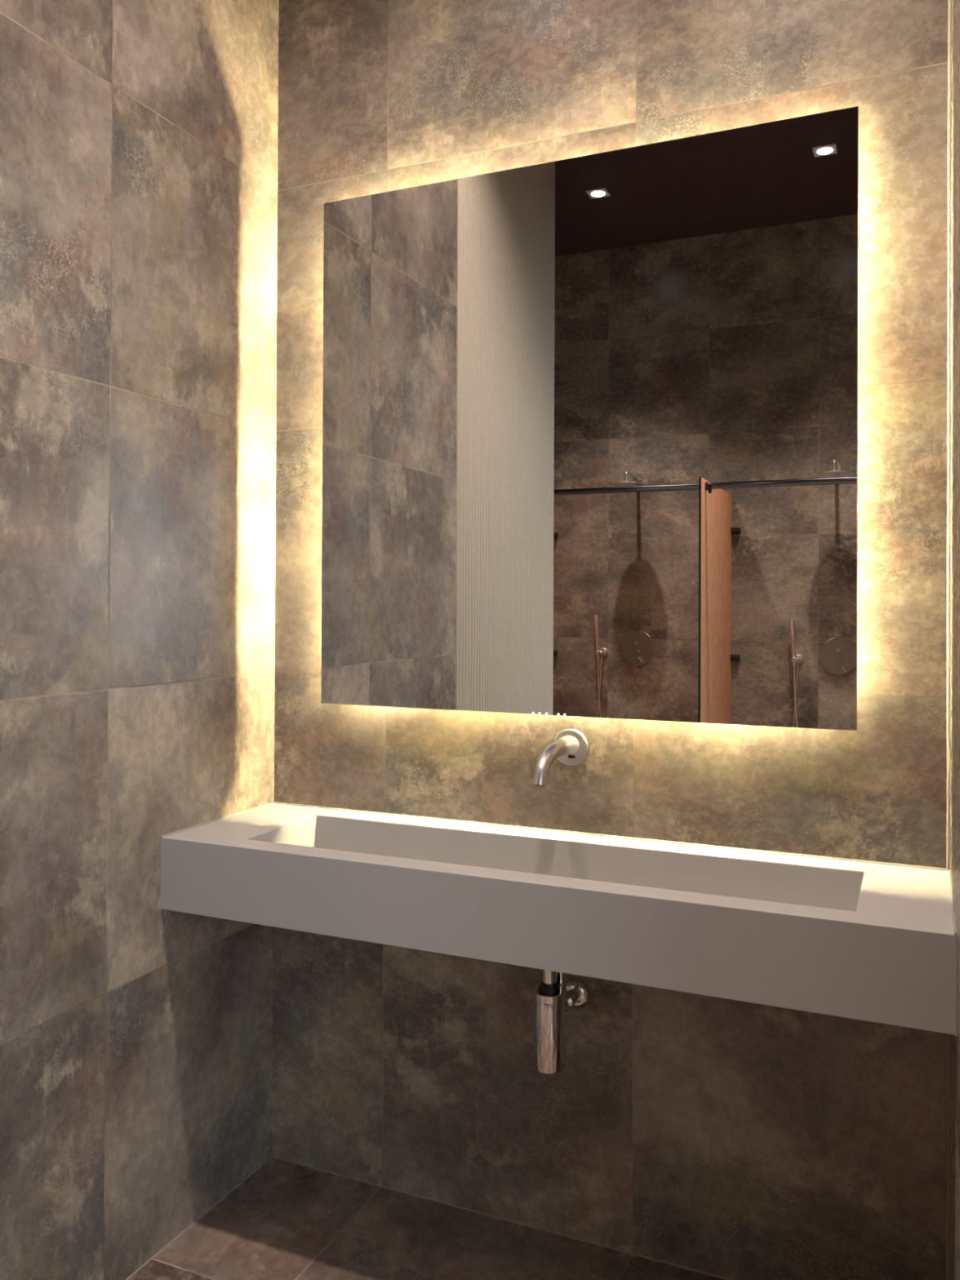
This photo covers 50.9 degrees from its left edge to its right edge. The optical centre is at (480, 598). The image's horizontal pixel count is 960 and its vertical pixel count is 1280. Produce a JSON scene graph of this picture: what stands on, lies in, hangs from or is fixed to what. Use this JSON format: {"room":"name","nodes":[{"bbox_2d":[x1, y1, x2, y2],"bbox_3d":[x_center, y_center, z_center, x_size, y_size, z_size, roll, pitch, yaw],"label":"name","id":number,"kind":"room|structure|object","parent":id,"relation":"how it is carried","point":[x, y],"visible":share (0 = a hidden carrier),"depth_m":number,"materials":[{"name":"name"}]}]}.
{"room":"public restroom","nodes":[
{"label":"public restroom","id":0,"kind":"room"},
{"bbox_2d":[0,0,278,1279],"bbox_3d":[-0.770,-0.380,2.062,0.120,3.520,1.274,0,0,24],"label":"wall","id":1,"kind":"structure","parent":0,"point":[139,138],"depth_m":2.04,"materials":[{"name":"tile"}]},
{"bbox_2d":[160,837,162,909],"bbox_3d":[-0.675,0.582,2.135,0.004,0.152,0.004,0,0,24],"label":"trim","id":2,"kind":"structure","parent":1,"relation":"attached to","point":[161,837],"depth_m":2.13,"materials":[{"name":"beige plastic"}]},
{"bbox_2d":[125,1155,271,1279],"bbox_3d":[-0.747,1.380,1.972,0.005,0.005,1.154,0,0,24],"label":"trim","id":3,"kind":"structure","parent":1,"relation":"attached to","point":[270,1157],"depth_m":2.24,"materials":[{"name":"beige plastic"}]},
{"bbox_2d":[161,801,274,837],"bbox_3d":[-0.593,0.507,2.321,0.006,0.006,0.405,0,0,24],"label":"trim","id":4,"kind":"structure","parent":1,"relation":"attached to","point":[270,803],"depth_m":2.29,"materials":[{"name":"beige plastic"}]},
{"bbox_2d":[128,1157,726,1279],"bbox_3d":[-0.354,1.446,0.315,4.590,0.150,4.113,0,0,24],"label":"floor","id":5,"kind":"structure","parent":0,"point":[287,1220],"depth_m":2.16,"materials":[{"name":"tile"}]},
{"bbox_2d":[271,0,947,1279],"bbox_3d":[0.214,-0.374,2.261,1.522,3.520,0.120,0,0,24],"label":"wall","id":6,"kind":"structure","parent":0,"point":[734,1140],"depth_m":2.13,"materials":[{"name":"tile"}]},
{"bbox_2d":[271,1155,732,1279],"bbox_3d":[0.181,1.385,2.195,1.522,0.004,0.004,0,0,24],"label":"trim","id":7,"kind":"structure","parent":6,"relation":"attached to","point":[272,1156],"depth_m":2.24,"materials":[{"name":"beige plastic"}]},
{"bbox_2d":[161,803,955,1035],"bbox_3d":[0.104,0.585,2.015,1.522,0.152,0.405,0,0,24],"label":"washbasin","id":8,"kind":"object","parent":6,"relation":"attached to","point":[870,942],"visible":1,"depth_m":1.86,"materials":[{"name":"grey stone"}]},
{"bbox_2d":[533,969,591,1074],"bbox_3d":[0.169,0.808,2.107,0.068,0.293,0.186,0,0,27],"label":"trap","id":9,"kind":"object","parent":8,"relation":"attached to","point":[555,996],"visible":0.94,"depth_m":2.03,"materials":[{"name":"silver metal"}]},
{"bbox_2d":[533,728,589,786],"bbox_3d":[0.157,0.329,2.098,0.080,0.093,0.215,0,0,24],"label":"tap","id":10,"kind":"object","parent":6,"relation":"attached to","point":[571,747],"visible":1,"depth_m":2.12,"materials":[{"name":"metal"}]},
{"bbox_2d":[320,106,858,730],"bbox_3d":[0.181,-0.345,2.183,1.195,1.192,0.047,0,0,24],"label":"backlit mirror","id":11,"kind":"object","parent":6,"relation":"attached to","point":[589,423],"visible":1,"depth_m":2.12,"materials":[{"name":"silver mirror"}]},
{"bbox_2d":[274,801,946,871],"bbox_3d":[0.185,0.509,2.201,1.522,0.006,0.006,0,0,24],"label":"trim","id":12,"kind":"structure","parent":6,"relation":"attached to","point":[317,806],"depth_m":2.14,"materials":[{"name":"beige plastic"}]},
{"bbox_2d":[946,1034,949,1279],"bbox_3d":[0.878,1.025,1.891,0.006,0.723,0.006,0,0,24],"label":"trim","id":13,"kind":"structure","parent":6,"relation":"attached to","point":[948,1035],"depth_m":1.89,"materials":[{"name":"beige plastic"}]},
{"bbox_2d":[946,0,951,871],"bbox_3d":[0.886,-0.811,1.903,0.007,2.645,0.008,0,0,24],"label":"trim","id":14,"kind":"structure","parent":6,"relation":"attached to","point":[948,385],"depth_m":1.90,"materials":[{"name":"beige plastic"}]},
{"bbox_2d":[949,0,959,1279],"bbox_3d":[0.188,-0.387,0.158,0.120,3.520,3.993,0,0,24],"label":"wall","id":15,"kind":"structure","parent":0,"point":[954,1041],"depth_m":1.57,"materials":[{"name":"tile"}]},
{"bbox_2d":[947,869,956,935],"bbox_3d":[0.801,0.509,1.710,0.006,0.006,0.405,0,0,24],"label":"trim","id":16,"kind":"structure","parent":15,"relation":"attached to","point":[948,871],"depth_m":1.68,"materials":[{"name":"beige plastic"}]},
{"bbox_2d":[955,934,956,1035],"bbox_3d":[0.719,0.584,1.524,0.004,0.152,0.004,0,0,24],"label":"trim","id":17,"kind":"structure","parent":15,"relation":"attached to","point":[955,935],"depth_m":1.52,"materials":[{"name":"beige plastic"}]}
]}

